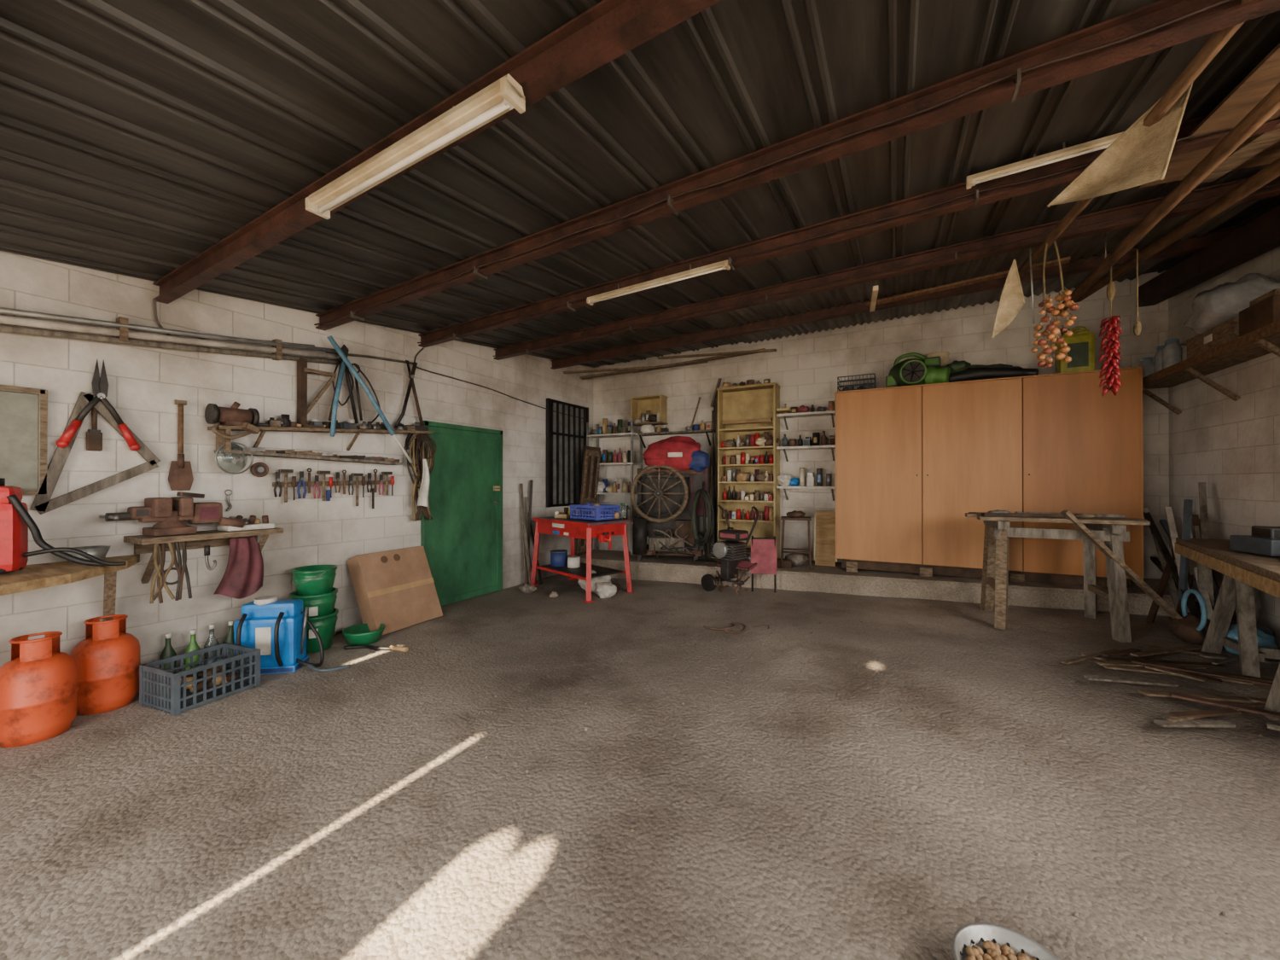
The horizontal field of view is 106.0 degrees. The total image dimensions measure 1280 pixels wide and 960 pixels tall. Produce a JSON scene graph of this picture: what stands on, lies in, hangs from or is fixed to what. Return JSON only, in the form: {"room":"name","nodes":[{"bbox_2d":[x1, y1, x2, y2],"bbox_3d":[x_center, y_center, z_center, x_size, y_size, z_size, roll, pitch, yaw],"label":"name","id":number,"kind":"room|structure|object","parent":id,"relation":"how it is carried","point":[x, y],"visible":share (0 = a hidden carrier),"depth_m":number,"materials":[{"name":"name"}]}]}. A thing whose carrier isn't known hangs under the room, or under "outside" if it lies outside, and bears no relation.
{"room":"garage workshop","nodes":[
{"label":"garage workshop","id":0,"kind":"room"},
{"bbox_2d":[159,620,234,679],"bbox_3d":[-3.171,1.240,3.487,0.124,0.350,0.434,0,0,28],"label":"bottles","id":1,"kind":"object","parent":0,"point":[168,651],"visible":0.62,"depth_m":3.42,"materials":[{"name":"green glass"}]},
{"bbox_2d":[0,250,593,671],"bbox_3d":[-2.730,-0.227,4.771,0.200,3.496,8.260,0,0,28],"label":"wall","id":2,"kind":"structure","parent":0,"point":[145,383],"depth_m":3.68,"materials":[{"name":"brick"}]},
{"bbox_2d":[0,384,47,495],"bbox_3d":[-3.673,-0.228,2.724,0.038,0.635,0.415,0,0,28],"label":"framed board","id":3,"kind":"object","parent":2,"relation":"attached to","point":[23,416],"visible":1,"depth_m":2.83,"materials":[{"name":"brown wood"}]},
{"bbox_2d":[86,407,102,450],"bbox_3d":[-3.479,-0.337,3.075,0.030,0.300,0.070,0,0,28],"label":"brush","id":4,"kind":"object","parent":2,"relation":"hanging from","point":[94,436],"visible":0.98,"depth_m":3.07,"materials":[{"name":"brown wood"}]},
{"bbox_2d":[29,391,160,514],"bbox_3d":[-3.466,-0.178,3.099,0.025,0.770,0.569,0,0,28],"label":"square","id":5,"kind":"object","parent":2,"relation":"attached to","point":[43,503],"visible":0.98,"depth_m":3.01,"materials":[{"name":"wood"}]},
{"bbox_2d":[55,359,140,450],"bbox_3d":[-3.448,-0.486,3.081,0.053,0.582,0.368,0,0,28],"label":"pruning shears","id":6,"kind":"object","parent":2,"relation":"hanging from","point":[100,386],"visible":1,"depth_m":3.08,"materials":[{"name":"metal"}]},
{"bbox_2d":[0,307,341,364],"bbox_3d":[-3.284,-1.000,3.421,0.072,0.406,2.355,0,0,28],"label":"pipes","id":7,"kind":"object","parent":2,"relation":"attached to","point":[122,325],"visible":0.87,"depth_m":3.27,"materials":[{"name":"grey metal"}]},
{"bbox_2d":[168,399,193,490],"bbox_3d":[-3.279,-0.247,3.443,0.038,0.645,0.140,0,0,28],"label":"shovel","id":8,"kind":"object","parent":2,"relation":"hanging from","point":[180,477],"visible":1,"depth_m":3.43,"materials":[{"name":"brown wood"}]},
{"bbox_2d":[123,527,283,583],"bbox_3d":[-3.111,0.540,3.487,0.310,0.330,0.800,0,0,28],"label":"shelf","id":9,"kind":"object","parent":2,"relation":"attached to","point":[142,544],"visible":0.81,"depth_m":3.36,"materials":[{"name":"brown wood"}]},
{"bbox_2d":[149,541,191,603],"bbox_3d":[-3.091,0.606,3.182,0.058,0.391,0.210,0,0,28],"label":"straps","id":10,"kind":"object","parent":9,"relation":"hanging from","point":[159,555],"visible":1,"depth_m":3.16,"materials":[{"name":"brown leather"}]},
{"bbox_2d":[98,491,244,535],"bbox_3d":[-3.179,0.225,3.322,0.276,0.289,0.693,0,0,28],"label":"bench vise","id":11,"kind":"object","parent":9,"relation":"on","point":[169,513],"visible":1,"depth_m":3.27,"materials":[{"name":"metal"}]},
{"bbox_2d":[214,535,263,599],"bbox_3d":[-2.993,0.622,3.612,0.089,0.528,0.314,0,0,28],"label":"apron","id":12,"kind":"object","parent":9,"relation":"hanging from","point":[243,576],"visible":0.92,"depth_m":3.60,"materials":[{"name":"fabric"}]},
{"bbox_2d":[217,514,274,531],"bbox_3d":[-2.999,0.320,3.677,0.180,0.113,0.300,0,0,28],"label":"tray","id":13,"kind":"object","parent":9,"relation":"on","point":[253,523],"visible":0.8,"depth_m":3.65,"materials":[{"name":"white plastic"}]},
{"bbox_2d":[296,358,335,432],"bbox_3d":[-2.811,-0.722,4.200,0.135,0.620,0.292,0,0,28],"label":"wall bracket","id":14,"kind":"object","parent":2,"relation":"attached to","point":[302,369],"visible":0.89,"depth_m":4.11,"materials":[{"name":"brown wood"}]},
{"bbox_2d":[328,344,380,423],"bbox_3d":[-2.659,-0.883,4.500,0.044,0.715,0.474,0,0,31],"label":"hanging loppers","id":15,"kind":"object","parent":14,"relation":"hanging from","point":[344,348],"visible":0.78,"depth_m":4.47,"materials":[{"name":"black metal"}]},
{"bbox_2d":[326,335,412,462],"bbox_3d":[-2.529,-0.722,4.540,0.143,1.099,0.790,0,0,30],"label":"pole","id":16,"kind":"object","parent":14,"relation":"hanging from","point":[345,361],"visible":1,"depth_m":4.34,"materials":[{"name":"metal"}]},
{"bbox_2d":[207,424,433,465],"bbox_3d":[-2.714,-0.339,4.367,0.192,0.368,1.842,0,0,28],"label":"shelves","id":17,"kind":"object","parent":2,"relation":"attached to","point":[226,429],"visible":0.83,"depth_m":4.02,"materials":[{"name":"brown wood"}]},
{"bbox_2d":[204,401,260,439],"bbox_3d":[-3.060,-0.448,3.626,0.193,0.294,0.294,0,0,28],"label":"grinder","id":18,"kind":"object","parent":17,"relation":"on","point":[248,419],"visible":1,"depth_m":3.60,"materials":[{"name":"metal"}]},
{"bbox_2d":[214,442,253,474],"bbox_3d":[-3.071,-0.204,3.650,0.229,0.322,0.147,0,0,-43],"label":"lamp","id":19,"kind":"object","parent":17,"relation":"hanging from","point":[227,462],"visible":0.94,"depth_m":3.61,"materials":[{"name":"silver metal"}]},
{"bbox_2d":[242,413,428,462],"bbox_3d":[-2.690,-0.393,4.412,0.106,0.434,1.698,0,0,28],"label":"tools","id":20,"kind":"object","parent":17,"relation":"on","point":[284,421],"visible":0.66,"depth_m":4.25,"materials":[{"name":"wood"}]},
{"bbox_2d":[394,360,424,427],"bbox_3d":[-2.393,-0.884,5.014,0.040,0.708,0.350,0,0,28],"label":"cutter","id":21,"kind":"object","parent":17,"relation":"on","point":[411,374],"visible":0.96,"depth_m":5.02,"materials":[{"name":"metal"}]},
{"bbox_2d":[416,459,430,507],"bbox_3d":[-2.242,0.040,4.976,0.059,0.516,0.190,0,0,28],"label":"rag","id":22,"kind":"object","parent":17,"relation":"hanging from","point":[422,500],"visible":1,"depth_m":4.99,"materials":[{"name":"fabric"}]},
{"bbox_2d":[272,467,394,508],"bbox_3d":[-2.748,0.084,4.417,0.060,0.390,1.081,0,0,28],"label":"tools","id":23,"kind":"object","parent":2,"relation":"attached to","point":[293,484],"visible":1,"depth_m":4.32,"materials":[{"name":"brown metal"}]},
{"bbox_2d":[152,298,583,418],"bbox_3d":[-2.126,-1.209,5.639,0.031,0.443,5.248,0,0,28],"label":"cable","id":24,"kind":"object","parent":2,"relation":"attached to","point":[154,299],"visible":0.77,"depth_m":4.88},
{"bbox_2d":[404,433,436,521],"bbox_3d":[-2.346,-0.050,5.103,0.159,0.965,0.403,0,0,28],"label":"coils","id":25,"kind":"object","parent":2,"relation":"attached to","point":[417,445],"visible":0.82,"depth_m":5.05,"materials":[{"name":"rubber"}]},
{"bbox_2d":[420,420,502,605],"bbox_3d":[-2.050,0.393,5.718,0.120,2.065,1.175,0,0,28],"label":"door","id":26,"kind":"structure","parent":2,"relation":"in","point":[462,543],"depth_m":5.70,"materials":[{"name":"green paint"}]},
{"bbox_2d":[546,397,588,507],"bbox_3d":[-1.113,-0.397,7.525,0.050,1.600,1.050,0,0,28],"label":"window","id":27,"kind":"structure","parent":2,"relation":"in","point":[566,435],"depth_m":7.40,"materials":[{"name":"black metal"}]},
{"bbox_2d":[0,574,1279,959],"bbox_3d":[0.449,1.278,3.074,7.000,0.282,7.860,0,0,28],"label":"floor","id":28,"kind":"structure","parent":0,"point":[253,823],"depth_m":2.08,"materials":[{"name":"concrete"}]},
{"bbox_2d":[0,631,78,747],"bbox_3d":[-3.337,1.136,2.664,0.308,0.548,0.308,0,0,-41],"label":"gas cylinder","id":29,"kind":"object","parent":28,"relation":"on","point":[39,687],"visible":1,"depth_m":2.59,"materials":[{"name":"metal"}]},
{"bbox_2d":[0,554,139,621],"bbox_3d":[-3.340,0.956,2.508,0.856,0.910,1.300,0,0,28],"label":"workbench","id":30,"kind":"object","parent":28,"relation":"on","point":[43,575],"visible":0.78,"depth_m":2.67,"materials":[{"name":"brown wood"}]},
{"bbox_2d":[0,478,126,573],"bbox_3d":[-3.250,0.245,2.629,0.624,0.507,0.230,0,0,-32],"label":"sprayer","id":31,"kind":"object","parent":30,"relation":"on","point":[15,520],"visible":1,"depth_m":2.55,"materials":[{"name":"red paint"}]},
{"bbox_2d":[65,545,110,564],"bbox_3d":[-3.380,0.458,2.950,0.190,0.090,0.190,0,0,28],"label":"metal bowl","id":32,"kind":"object","parent":30,"relation":"on","point":[99,551],"visible":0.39,"depth_m":2.94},
{"bbox_2d":[69,614,141,715],"bbox_3d":[-3.342,1.138,3.018,0.308,0.548,0.308,0,0,-37],"label":"gas cylinder","id":33,"kind":"object","parent":28,"relation":"on","point":[108,659],"visible":0.98,"depth_m":2.94,"materials":[{"name":"metal"}]},
{"bbox_2d":[139,642,260,715],"bbox_3d":[-2.869,1.284,3.162,0.386,0.250,0.466,0,0,22],"label":"plastic crate","id":34,"kind":"object","parent":28,"relation":"on","point":[173,693],"visible":1,"depth_m":3.08,"materials":[{"name":"grey plastic"}]},
{"bbox_2d":[234,595,349,675],"bbox_3d":[-2.572,1.151,3.611,0.795,0.530,0.298,0,0,-10],"label":"sprayer","id":35,"kind":"object","parent":28,"relation":"on","point":[268,624],"visible":0.86,"depth_m":3.54,"materials":[{"name":"blue plastic"}]},
{"bbox_2d":[289,564,338,653],"bbox_3d":[-2.743,1.078,4.059,0.353,0.680,0.353,0,0,28],"label":"buckets","id":36,"kind":"object","parent":28,"relation":"on","point":[313,584],"visible":0.83,"depth_m":3.96,"materials":[{"name":"green plastic"}]},
{"bbox_2d":[342,622,385,645],"bbox_3d":[-2.417,1.358,4.224,0.330,0.120,0.330,0,0,28],"label":"plastic basin","id":37,"kind":"object","parent":28,"relation":"on","point":[360,634],"visible":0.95,"depth_m":4.14,"materials":[{"name":"plastic"}]},
{"bbox_2d":[343,645,408,651],"bbox_3d":[-2.182,1.390,4.002,0.570,0.046,0.084,0,0,8],"label":"garden hose lance","id":38,"kind":"object","parent":28,"relation":"on","point":[350,647],"visible":1,"depth_m":3.97,"materials":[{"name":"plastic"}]},
{"bbox_2d":[347,545,442,635],"bbox_3d":[-2.378,1.073,4.730,0.431,0.762,0.742,0,0,24],"label":"cardboard box","id":39,"kind":"object","parent":28,"relation":"on","point":[395,589],"visible":0.91,"depth_m":4.61,"materials":[{"name":"cardboard"}]},
{"bbox_2d":[519,479,542,584],"bbox_3d":[-1.485,0.715,6.554,0.252,1.432,0.278,0,0,28],"label":"planks","id":40,"kind":"object","parent":28,"relation":"on","point":[526,525],"visible":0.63,"depth_m":6.54,"materials":[{"name":"grey wood"}]},
{"bbox_2d":[529,516,634,602],"bbox_3d":[-0.729,0.947,6.117,0.730,0.905,1.401,0,0,-44],"label":"workbench","id":41,"kind":"object","parent":28,"relation":"on","point":[603,530],"visible":0.91,"depth_m":5.92,"materials":[{"name":"paint"}]},
{"bbox_2d":[570,502,619,520],"bbox_3d":[-0.565,0.381,6.007,0.506,0.197,0.366,0,0,42],"label":"crate","id":42,"kind":"object","parent":41,"relation":"on","point":[589,511],"visible":1,"depth_m":5.89,"materials":[{"name":"blue plastic"}]},
{"bbox_2d":[577,570,616,598],"bbox_3d":[-0.485,1.252,5.832,0.640,0.299,0.325,0,0,44],"label":"cloth sack","id":43,"kind":"object","parent":28,"relation":"on","point":[602,586],"visible":0.89,"depth_m":5.67,"materials":[{"name":"fabric"}]},
{"bbox_2d":[701,504,758,595],"bbox_3d":[1.062,0.825,5.752,0.448,1.042,0.593,0,0,-42],"label":"rotary tiller","id":44,"kind":"object","parent":28,"relation":"on","point":[730,551],"visible":1,"depth_m":5.66,"materials":[{"name":"metal"}]},
{"bbox_2d":[750,535,777,592],"bbox_3d":[1.464,0.995,5.706,0.300,0.652,0.083,0,0,13],"label":"panel","id":45,"kind":"object","parent":28,"relation":"on","point":[763,549],"visible":1,"depth_m":5.70,"materials":[{"name":"fabric"}]},
{"bbox_2d":[952,922,1059,959],"bbox_3d":[0.978,1.318,1.247,0.286,0.088,0.286,0,0,28],"label":"bowl","id":46,"kind":"object","parent":28,"relation":"on","point":[973,940],"visible":1,"depth_m":1.34,"materials":[{"name":"ceramic"}]},
{"bbox_2d":[965,509,1150,642],"bbox_3d":[3.526,0.758,4.178,1.145,0.996,0.743,0,0,27],"label":"trestle table","id":47,"kind":"object","parent":28,"relation":"on","point":[1109,528],"visible":0.97,"depth_m":4.04,"materials":[{"name":"brown wood"}]},
{"bbox_2d":[1060,510,1182,618],"bbox_3d":[3.805,0.724,3.744,0.898,0.968,0.060,0,0,11],"label":"plank","id":48,"kind":"object","parent":28,"relation":"on","point":[1138,581],"visible":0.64,"depth_m":3.74,"materials":[{"name":"brown wood"}]},
{"bbox_2d":[1061,645,1279,731],"bbox_3d":[3.475,1.224,2.885,1.442,0.052,1.778,0,0,28],"label":"wood offcuts","id":49,"kind":"object","parent":28,"relation":"on","point":[1141,660],"visible":0.93,"depth_m":2.96,"materials":[{"name":"wood"}]},
{"bbox_2d":[1143,482,1278,655],"bbox_3d":[4.505,0.623,3.976,0.546,1.208,1.665,0,0,28],"label":"pile","id":50,"kind":"object","parent":28,"relation":"on","point":[1193,627],"visible":0.6,"depth_m":3.84,"materials":[{"name":"brown wood"}]},
{"bbox_2d":[1175,537,1279,721],"bbox_3d":[3.859,0.877,2.957,0.845,0.808,2.652,0,0,28],"label":"workbench","id":51,"kind":"object","parent":28,"relation":"on","point":[1246,573],"visible":0.75,"depth_m":3.11,"materials":[{"name":"brown wood"}]},
{"bbox_2d":[1229,525,1279,556],"bbox_3d":[3.987,0.383,2.918,0.394,0.170,0.830,0,0,28],"label":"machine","id":52,"kind":"object","parent":51,"relation":"on","point":[1264,540],"visible":1,"depth_m":3.02,"materials":[{"name":"grey metal"}]},
{"bbox_2d":[0,0,1279,367],"bbox_3d":[0.512,-1.649,3.025,7.470,1.075,8.410,0,0,28],"label":"ceiling","id":53,"kind":"structure","parent":0,"point":[137,136],"depth_m":2.11,"materials":[{"name":"metal"}]},
{"bbox_2d":[305,73,525,219],"bbox_3d":[-0.955,-1.296,1.918,1.240,0.111,0.097,-2,-1,30],"label":"fluorescent light","id":54,"kind":"object","parent":53,"relation":"attached to","point":[505,94],"visible":1,"depth_m":1.82,"materials":[{"name":"beige metal"}]},
{"bbox_2d":[152,0,721,303],"bbox_3d":[-0.319,-1.407,1.643,7.003,0.310,0.285,0,0,28],"label":"ceiling beam","id":55,"kind":"structure","parent":53,"relation":"attached to","point":[609,29],"depth_m":1.69,"materials":[{"name":"wood"}]},
{"bbox_2d":[586,259,730,305],"bbox_3d":[0.103,-1.558,3.780,1.240,0.101,0.066,-2,-1,30],"label":"fluorescent light","id":56,"kind":"object","parent":53,"relation":"attached to","point":[717,266],"visible":0.98,"depth_m":3.72,"materials":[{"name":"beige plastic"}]},
{"bbox_2d":[563,348,776,379],"bbox_3d":[0.386,-1.665,6.889,3.170,0.175,0.672,0,0,26],"label":"planks","id":57,"kind":"object","parent":53,"relation":"attached to","point":[729,354],"visible":1,"depth_m":6.98,"materials":[{"name":"brown wood"}]},
{"bbox_2d":[314,0,1279,330],"bbox_3d":[0.175,-1.505,2.573,7.003,0.317,0.298,0,0,28],"label":"ceiling beam","id":58,"kind":"structure","parent":53,"relation":"attached to","point":[1160,25],"depth_m":2.08,"materials":[{"name":"wood"}]},
{"bbox_2d":[417,114,1279,347],"bbox_3d":[0.664,-1.605,3.492,7.003,0.317,0.298,0,0,28],"label":"ceiling beam","id":59,"kind":"structure","parent":53,"relation":"attached to","point":[955,198],"depth_m":3.10,"materials":[{"name":"wood"}]},
{"bbox_2d":[492,175,1279,360],"bbox_3d":[1.180,-1.711,4.463,7.003,0.317,0.298,0,0,28],"label":"ceiling beam","id":60,"kind":"structure","parent":53,"relation":"attached to","point":[1131,214],"depth_m":3.89,"materials":[{"name":"wood"}]},
{"bbox_2d":[550,223,1246,369],"bbox_3d":[1.723,-1.825,5.485,7.003,0.310,0.285,0,0,28],"label":"ceiling beam","id":61,"kind":"structure","parent":53,"relation":"attached to","point":[1193,244],"depth_m":5.14,"materials":[{"name":"wood"}]},
{"bbox_2d":[865,256,1070,311],"bbox_3d":[2.682,-1.662,4.039,1.462,0.140,0.642,0,0,28],"label":"wooden batten","id":62,"kind":"object","parent":53,"relation":"on","point":[874,302],"visible":1,"depth_m":4.18,"materials":[{"name":"wood"}]},
{"bbox_2d":[991,259,1025,337],"bbox_3d":[2.600,-1.280,3.415,0.235,0.554,0.055,0,0,4],"label":"burlap cloth","id":63,"kind":"object","parent":62,"relation":"hanging from","point":[1012,299],"visible":1,"depth_m":3.41,"materials":[{"name":"fabric"}]},
{"bbox_2d":[1029,240,1079,367],"bbox_3d":[2.766,-1.188,3.223,0.252,0.879,0.129,0,0,28],"label":"onion braid","id":64,"kind":"object","parent":62,"relation":"hanging from","point":[1066,296],"visible":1,"depth_m":3.21,"materials":[{"name":"plant"}]},
{"bbox_2d":[1047,82,1192,207],"bbox_3d":[2.108,-1.477,2.134,0.135,0.476,0.474,0,0,-41],"label":"burlap cloth","id":65,"kind":"object","parent":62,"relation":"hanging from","point":[1140,155],"visible":0.89,"depth_m":2.12,"materials":[{"name":"fabric"}]},
{"bbox_2d":[699,198,1262,343],"bbox_3d":[2.844,-1.923,5.037,4.100,0.354,2.050,0,0,28],"label":"ceiling beam","id":66,"kind":"structure","parent":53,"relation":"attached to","point":[1085,247],"depth_m":4.76,"materials":[{"name":"wood"}]},
{"bbox_2d":[965,131,1124,189],"bbox_3d":[2.138,-1.699,2.518,0.720,0.100,0.060,-2,-1,30],"label":"fluorescent light","id":67,"kind":"object","parent":53,"relation":"attached to","point":[1103,142],"visible":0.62,"depth_m":2.52,"materials":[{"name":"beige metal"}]},
{"bbox_2d":[1056,81,1279,315],"bbox_3d":[2.834,-1.560,2.577,0.078,0.328,4.002,0,0,28],"label":"wooden pole","id":68,"kind":"object","parent":53,"relation":"attached to","point":[1269,105],"visible":0.84,"depth_m":2.36,"materials":[{"name":"brown wood"}]},
{"bbox_2d":[1098,265,1122,396],"bbox_3d":[3.227,-1.024,3.302,0.120,0.903,0.121,0,0,-22],"label":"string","id":69,"kind":"object","parent":68,"relation":"hanging from","point":[1112,329],"visible":1,"depth_m":3.28,"materials":[{"name":"plant"}]},
{"bbox_2d":[1133,250,1141,336],"bbox_3d":[3.172,-1.191,3.075,0.039,0.551,0.040,0,0,28],"label":"string","id":70,"kind":"object","parent":68,"relation":"hanging from","point":[1137,327],"visible":1,"depth_m":3.07,"materials":[{"name":"fabric"}]},
{"bbox_2d":[1075,157,1279,302],"bbox_3d":[3.275,-1.681,2.515,0.104,0.340,4.322,0,0,23],"label":"wooden pole","id":71,"kind":"object","parent":53,"relation":"attached to","point":[1271,171],"visible":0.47,"depth_m":2.99,"materials":[{"name":"brown wood"}]},
{"bbox_2d":[1135,204,1279,307],"bbox_3d":[4.090,-1.665,2.844,0.140,0.684,4.870,0,0,28],"label":"ceiling beam","id":72,"kind":"structure","parent":53,"relation":"attached to","point":[1260,235],"depth_m":3.77,"materials":[{"name":"wood"}]},
{"bbox_2d":[1138,42,1279,187],"bbox_3d":[2.943,-1.607,1.815,1.000,0.241,1.943,0,0,28],"label":"plywood sheet","id":73,"kind":"object","parent":53,"relation":"attached to","point":[1264,148],"visible":0.56,"depth_m":2.27,"materials":[{"name":"brown wood"}]},
{"bbox_2d":[593,270,1169,578],"bbox_3d":[2.429,-0.327,6.593,7.200,3.712,0.200,0,0,28],"label":"wall","id":74,"kind":"structure","parent":0,"point":[806,369],"depth_m":6.42,"materials":[{"name":"brick"}]},
{"bbox_2d":[629,394,715,448],"bbox_3d":[0.493,-0.904,7.364,1.340,0.787,0.250,0,0,28],"label":"shelf","id":75,"kind":"object","parent":74,"relation":"attached to","point":[644,430],"depth_m":7.49,"materials":[{"name":"grey wood"}]},
{"bbox_2d":[776,410,835,500],"bbox_3d":[2.248,-0.305,6.423,0.780,1.163,0.260,0,0,28],"label":"shelves","id":76,"kind":"object","parent":74,"relation":"attached to","point":[831,413],"visible":0.88,"depth_m":6.37,"materials":[{"name":"wood"}]},
{"bbox_2d":[777,401,835,486],"bbox_3d":[2.208,-0.468,6.454,0.780,1.139,0.212,0,0,28],"label":"cans","id":77,"kind":"object","parent":76,"relation":"on","point":[783,480],"visible":0.91,"depth_m":6.39,"materials":[{"name":"white plastic"}]},
{"bbox_2d":[558,549,1215,616],"bbox_3d":[2.065,1.246,6.115,7.000,0.461,0.973,0,0,28],"label":"raised step","id":78,"kind":"structure","parent":0,"point":[669,568],"depth_m":5.37,"materials":[{"name":"concrete"}]},
{"bbox_2d":[575,446,600,556],"bbox_3d":[-0.809,0.327,7.564,0.217,1.694,0.400,0,0,28],"label":"wooden shutter","id":79,"kind":"object","parent":78,"relation":"on","point":[592,455],"visible":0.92,"depth_m":7.51,"materials":[{"name":"brown wood"}]},
{"bbox_2d":[586,418,643,554],"bbox_3d":[-0.410,0.115,7.755,0.865,2.100,0.340,0,0,28],"label":"shelf rack","id":80,"kind":"object","parent":78,"relation":"on","point":[631,434],"visible":0.46,"depth_m":7.59,"materials":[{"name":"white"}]},
{"bbox_2d":[591,418,630,521],"bbox_3d":[-0.455,-0.170,7.726,0.773,1.644,0.226,0,0,28],"label":"tins","id":81,"kind":"object","parent":80,"relation":"on","point":[608,457],"visible":0.64,"depth_m":7.67,"materials":[{"name":"red paint"}]},
{"bbox_2d":[630,465,709,560],"bbox_3d":[0.441,0.449,6.924,1.078,1.375,0.734,0,0,10],"label":"machine","id":82,"kind":"object","parent":78,"relation":"on","point":[663,509],"visible":0.96,"depth_m":6.70,"materials":[{"name":"metal"}]},
{"bbox_2d":[642,436,709,472],"bbox_3d":[0.512,-0.361,6.812,0.989,0.537,0.524,0,0,18],"label":"bundle","id":83,"kind":"object","parent":82,"relation":"on","point":[677,452],"visible":0.86,"depth_m":6.61,"materials":[{"name":"red fabric"}]},
{"bbox_2d":[690,481,716,563],"bbox_3d":[0.855,0.580,6.504,0.334,1.121,0.246,0,0,28],"label":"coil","id":84,"kind":"object","parent":78,"relation":"on","point":[706,499],"visible":0.99,"depth_m":6.48,"materials":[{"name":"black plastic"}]},
{"bbox_2d":[706,378,721,557],"bbox_3d":[1.085,-0.178,7.026,0.188,2.606,0.182,0,0,28],"label":"handle","id":85,"kind":"object","parent":78,"relation":"on","point":[713,460],"visible":0.77,"depth_m":7.05,"materials":[{"name":"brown wood"}]},
{"bbox_2d":[716,382,791,558],"bbox_3d":[1.600,-0.095,6.721,0.985,2.415,0.320,0,0,28],"label":"bookcase","id":86,"kind":"object","parent":78,"relation":"on","point":[742,410],"visible":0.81,"depth_m":6.79,"materials":[{"name":"yellow paint"}]},
{"bbox_2d":[720,378,779,552],"bbox_3d":[1.506,-0.171,6.699,0.832,2.409,0.186,0,0,28],"label":"supplies","id":87,"kind":"object","parent":86,"relation":"on","point":[733,474],"visible":0.8,"depth_m":6.68,"materials":[{"name":"metal"}]},
{"bbox_2d":[780,510,811,569],"bbox_3d":[1.969,0.738,6.085,0.368,0.712,0.322,0,0,18],"label":"stool","id":88,"kind":"object","parent":78,"relation":"on","point":[798,558],"visible":0.98,"depth_m":6.00,"materials":[{"name":"brown wood"}]},
{"bbox_2d":[814,510,837,566],"bbox_3d":[2.374,0.742,6.166,0.280,0.694,0.143,0,0,28],"label":"leaning board","id":89,"kind":"object","parent":78,"relation":"on","point":[824,523],"visible":0.79,"depth_m":6.15,"materials":[{"name":"brown wood"}]},
{"bbox_2d":[835,366,1143,587],"bbox_3d":[3.641,0.025,5.383,2.649,2.136,0.735,0,0,28],"label":"tall cabinet","id":90,"kind":"object","parent":78,"relation":"on","point":[911,462],"visible":0.91,"depth_m":5.02,"materials":[{"name":"brown wood"}]},
{"bbox_2d":[837,373,876,391],"bbox_3d":[2.610,-1.142,5.809,0.411,0.191,0.271,0,0,28],"label":"wire basket","id":91,"kind":"object","parent":90,"relation":"on","point":[864,386],"visible":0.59,"depth_m":5.76,"materials":[{"name":"grey metal"}]},
{"bbox_2d":[885,352,971,387],"bbox_3d":[3.221,-1.251,5.416,0.815,0.414,0.320,0,0,36],"label":"leaf blower","id":92,"kind":"object","parent":90,"relation":"on","point":[928,370],"visible":0.89,"depth_m":5.35,"materials":[{"name":"plastic"}]},
{"bbox_2d":[948,363,1038,382],"bbox_3d":[3.796,-1.165,5.251,0.870,0.231,0.339,0,0,28],"label":"bag","id":93,"kind":"object","parent":90,"relation":"on","point":[974,372],"visible":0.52,"depth_m":5.14,"materials":[{"name":"black plastic"}]},
{"bbox_2d":[1054,325,1094,373],"bbox_3d":[4.416,-1.304,4.902,0.270,0.505,0.227,0,0,28],"label":"jerrycan","id":94,"kind":"object","parent":90,"relation":"on","point":[1081,343],"visible":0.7,"depth_m":4.81,"materials":[{"name":"yellow plastic"}]},
{"bbox_2d":[1018,0,1252,278],"bbox_3d":[2.516,-1.608,2.747,0.224,0.206,2.804,0,0,28],"label":"wooden pole","id":95,"kind":"object","parent":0,"point":[1219,38],"depth_m":1.93,"materials":[{"name":"wood"}]},
{"bbox_2d":[1168,245,1279,645],"bbox_3d":[3.580,-0.340,1.303,0.200,3.692,8.060,0,0,28],"label":"wall","id":96,"kind":"structure","parent":0,"point":[1230,445],"depth_m":4.01,"materials":[{"name":"brick"}]},
{"bbox_2d":[1142,320,1279,414],"bbox_3d":[4.531,-0.811,3.710,0.370,0.336,2.800,0,0,28],"label":"shelf","id":97,"kind":"object","parent":96,"relation":"attached to","point":[1265,340],"visible":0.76,"depth_m":3.81,"materials":[{"name":"brown wood"}]},
{"bbox_2d":[1137,338,1186,377],"bbox_3d":[4.841,-1.107,4.424,0.280,0.280,0.608,0,0,28],"label":"glass jars","id":98,"kind":"object","parent":97,"relation":"on","point":[1167,355],"visible":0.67,"depth_m":4.26,"materials":[{"name":"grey glass"}]},
{"bbox_2d":[1186,316,1239,358],"bbox_3d":[4.440,-1.060,3.590,0.300,0.160,0.620,0,0,28],"label":"wooden crate","id":99,"kind":"object","parent":97,"relation":"on","point":[1228,330],"visible":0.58,"depth_m":3.60,"materials":[{"name":"brown wood"}]},
{"bbox_2d":[1183,273,1279,334],"bbox_3d":[4.413,-1.267,3.628,0.355,0.435,0.802,0,0,28],"label":"plastic bag","id":100,"kind":"object","parent":99,"relation":"on","point":[1214,306],"visible":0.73,"depth_m":3.45,"materials":[{"name":"plastic"}]},
{"bbox_2d":[1239,288,1279,337],"bbox_3d":[4.208,-1.097,3.147,0.260,0.250,0.350,0,0,28],"label":"storage box","id":101,"kind":"object","parent":97,"relation":"on","point":[1264,310],"visible":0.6,"depth_m":3.17,"materials":[{"name":"brown wood"}]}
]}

